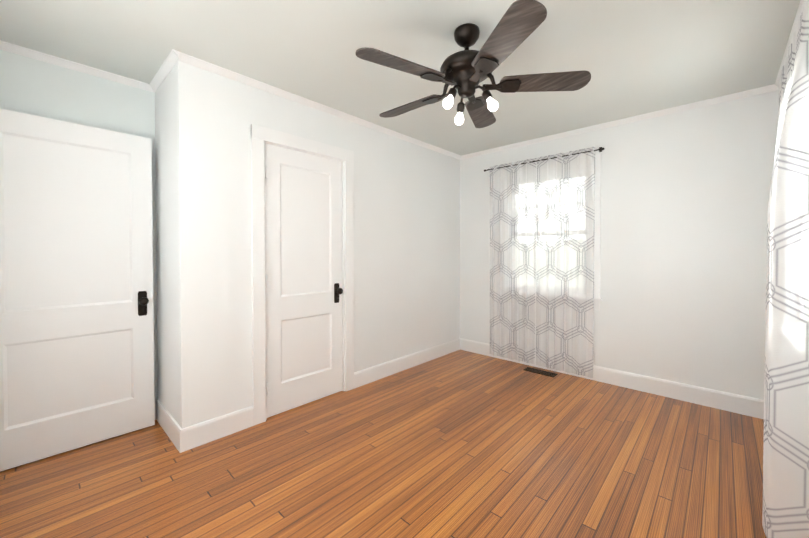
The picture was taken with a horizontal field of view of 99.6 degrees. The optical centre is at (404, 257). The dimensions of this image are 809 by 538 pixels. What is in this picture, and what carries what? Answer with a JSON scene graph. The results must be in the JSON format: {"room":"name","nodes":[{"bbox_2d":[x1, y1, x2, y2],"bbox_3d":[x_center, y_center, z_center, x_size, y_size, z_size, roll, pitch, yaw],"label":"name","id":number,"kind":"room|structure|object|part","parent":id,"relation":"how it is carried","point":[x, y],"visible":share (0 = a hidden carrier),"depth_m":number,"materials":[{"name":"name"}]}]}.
{"room":"empty bedroom","nodes":[
{"label":"empty bedroom","id":0,"kind":"room"},
{"bbox_2d":[0,49,157,399],"bbox_3d":[-1.190,-0.039,3.316,0.120,2.450,4.110,1,1,43],"label":"wall","id":1,"kind":"structure","parent":0,"point":[31,86],"depth_m":2.23,"materials":[{"name":"paint"}]},
{"bbox_2d":[0,109,154,471],"bbox_3d":[-2.075,0.181,2.132,0.169,2.030,0.823,1,1,43],"label":"entry door","id":2,"kind":"structure","parent":1,"relation":"in","point":[76,311],"depth_m":2.12,"materials":[{"name":"paint"}]},
{"bbox_3d":[-1.837,0.318,2.390,0.169,0.170,0.056,1,1,43],"label":"knob","id":3,"kind":"part","parent":2,"relation":"part of","materials":[{"name":"brown metal"}]},
{"bbox_2d":[0,40,154,92],"bbox_3d":[-2.118,-1.227,2.187,0.038,0.038,0.860,1,1,43],"label":"crown molding","id":4,"kind":"structure","parent":1,"relation":"attached to","point":[5,46],"depth_m":2.17,"materials":[{"name":"paint"}]},
{"bbox_2d":[155,67,177,422],"bbox_3d":[-1.614,-0.025,2.392,0.520,2.450,0.100,1,1,43],"label":"wall","id":5,"kind":"structure","parent":0,"point":[166,240],"depth_m":2.33,"materials":[{"name":"white paint"}]},
{"bbox_2d":[148,57,174,91],"bbox_3d":[-1.610,-1.229,2.275,0.540,0.038,0.038,1,1,43],"label":"crown molding","id":6,"kind":"structure","parent":5,"relation":"attached to","point":[167,66],"depth_m":2.30,"materials":[{"name":"paint"}]},
{"bbox_2d":[154,400,185,452],"bbox_3d":[-1.601,1.132,2.318,0.606,0.140,0.016,1,1,43],"label":"baseboard","id":7,"kind":"structure","parent":5,"relation":"attached to","point":[176,434],"depth_m":2.25,"materials":[{"name":"paint"}]},
{"bbox_2d":[174,61,459,428],"bbox_3d":[-0.375,-0.038,3.267,0.100,2.450,3.070,1,1,43],"label":"wall","id":8,"kind":"structure","parent":0,"point":[406,248],"depth_m":2.43,"materials":[{"name":"white paint"}]},
{"bbox_2d":[186,406,253,450],"bbox_3d":[-1.223,1.132,2.291,0.016,0.140,0.440,1,1,43],"label":"baseboard","id":9,"kind":"structure","parent":8,"relation":"attached to","point":[195,435],"depth_m":2.27,"materials":[{"name":"paint"}]},
{"bbox_2d":[251,124,353,425],"bbox_3d":[-0.808,0.122,2.791,0.120,2.144,0.908,1,1,43],"label":"trim","id":10,"kind":"structure","parent":8,"relation":"attached to","point":[261,136],"depth_m":2.50,"materials":[{"name":"paint"}]},
{"bbox_2d":[265,143,342,417],"bbox_3d":[-0.802,0.172,2.782,0.169,2.030,0.701,1,1,43],"label":"closet door","id":11,"kind":"structure","parent":8,"relation":"in","point":[303,251],"depth_m":2.74,"materials":[{"name":"paint"}]},
{"bbox_3d":[-0.606,0.308,2.995,0.169,0.170,0.056,1,1,43],"label":"knob","id":12,"kind":"part","parent":11,"relation":"part of","materials":[{"name":"brown metal"}]},
{"bbox_2d":[168,49,459,159],"bbox_3d":[-0.338,-1.243,3.187,0.038,0.038,3.108,1,1,43],"label":"crown molding","id":13,"kind":"structure","parent":8,"relation":"attached to","point":[174,57],"depth_m":2.59,"materials":[{"name":"paint"}]},
{"bbox_2d":[354,338,461,388],"bbox_3d":[0.110,1.110,3.720,0.016,0.140,1.710,1,1,43],"label":"baseboard","id":14,"kind":"structure","parent":8,"relation":"attached to","point":[363,377],"depth_m":3.58,"materials":[{"name":"paint"}]},
{"bbox_2d":[0,350,766,537],"bbox_3d":[0.127,1.254,2.190,3.610,0.100,4.230,1,1,43],"label":"floor","id":15,"kind":"structure","parent":0,"point":[461,444],"depth_m":1.93,"materials":[{"name":"brown wood"}]},
{"bbox_2d":[523,367,557,376],"bbox_3d":[1.399,1.180,3.525,0.310,0.007,0.110,1,1,43],"label":"floor vent","id":16,"kind":"object","parent":15,"relation":"in","point":[542,372],"visible":0.98,"depth_m":3.50,"materials":[{"name":"brown metal"}]},
{"bbox_2d":[0,0,799,155],"bbox_3d":[0.127,-1.296,2.150,3.610,0.100,4.230,1,1,43],"label":"ceiling","id":17,"kind":"structure","parent":0,"point":[636,57],"depth_m":2.02,"materials":[{"name":"paint"}]},
{"bbox_2d":[356,0,590,127],"bbox_3d":[0.302,-1.014,1.909,1.198,0.457,1.241,1,1,43],"label":"fan","id":18,"kind":"object","parent":17,"relation":"hanging from","point":[466,71],"visible":1,"depth_m":1.79,"materials":[{"name":"brown wood"}]},
{"bbox_3d":[0.328,-1.063,1.889,0.538,0.357,0.560,1,1,43],"label":"motor","id":19,"kind":"part","parent":18,"relation":"part of","materials":[{"name":"brown metal"}]},
{"bbox_2d":[460,90,778,399],"bbox_3d":[1.528,-0.044,3.673,3.610,2.450,0.120,1,1,43],"label":"wall","id":20,"kind":"structure","parent":0,"point":[684,213],"depth_m":2.88,"materials":[{"name":"white paint"}]},
{"bbox_2d":[484,147,604,377],"bbox_3d":[1.413,0.041,3.632,1.258,2.200,0.100,1,1,43],"label":"curtain","id":21,"kind":"object","parent":20,"relation":"hanging from","point":[545,253],"visible":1,"depth_m":3.56,"materials":[{"name":"white fabric"}]},
{"bbox_3d":[1.417,-1.032,3.619,1.258,0.053,0.088,1,1,43],"label":"rod","id":22,"kind":"part","parent":21,"relation":"part of","materials":[{"name":"brown metal"}]},
{"bbox_2d":[535,154,601,310],"bbox_3d":[1.516,-0.245,3.650,1.090,1.493,0.165,1,1,43],"label":"window","id":23,"kind":"structure","parent":20,"relation":"in","point":[597,248],"depth_m":3.27,"materials":[{"name":"paint"}]},
{"bbox_2d":[462,339,763,418],"bbox_3d":[1.694,1.114,3.443,2.710,0.140,0.016,1,1,43],"label":"baseboard","id":24,"kind":"structure","parent":20,"relation":"attached to","point":[744,405],"depth_m":2.91,"materials":[{"name":"paint"}]},
{"bbox_2d":[460,85,771,159],"bbox_3d":[1.701,-1.246,3.385,2.670,0.038,0.038,1,1,43],"label":"crown molding","id":25,"kind":"structure","parent":20,"relation":"attached to","point":[765,89],"depth_m":3.04,"materials":[{"name":"paint"}]},
{"bbox_3d":[1.362,-0.002,0.936,0.120,2.450,4.110,1,1,43],"label":"wall","id":26,"kind":"structure","parent":0,"visible":0},
{"bbox_2d":[762,0,808,537],"bbox_3d":[1.986,0.032,1.810,0.157,2.305,1.209,1,1,43],"label":"curtain","id":27,"kind":"object","parent":26,"relation":"hanging from","point":[785,511],"visible":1,"depth_m":1.41,"materials":[{"name":"white fabric"}]},
{"bbox_2d":[772,0,804,90],"bbox_3d":[1.345,-1.209,1.016,0.038,0.038,3.990,1,1,43],"label":"crown molding","id":28,"kind":"structure","parent":26,"relation":"attached to","point":[775,87],"depth_m":1.95,"materials":[{"name":"paint"}]}
]}

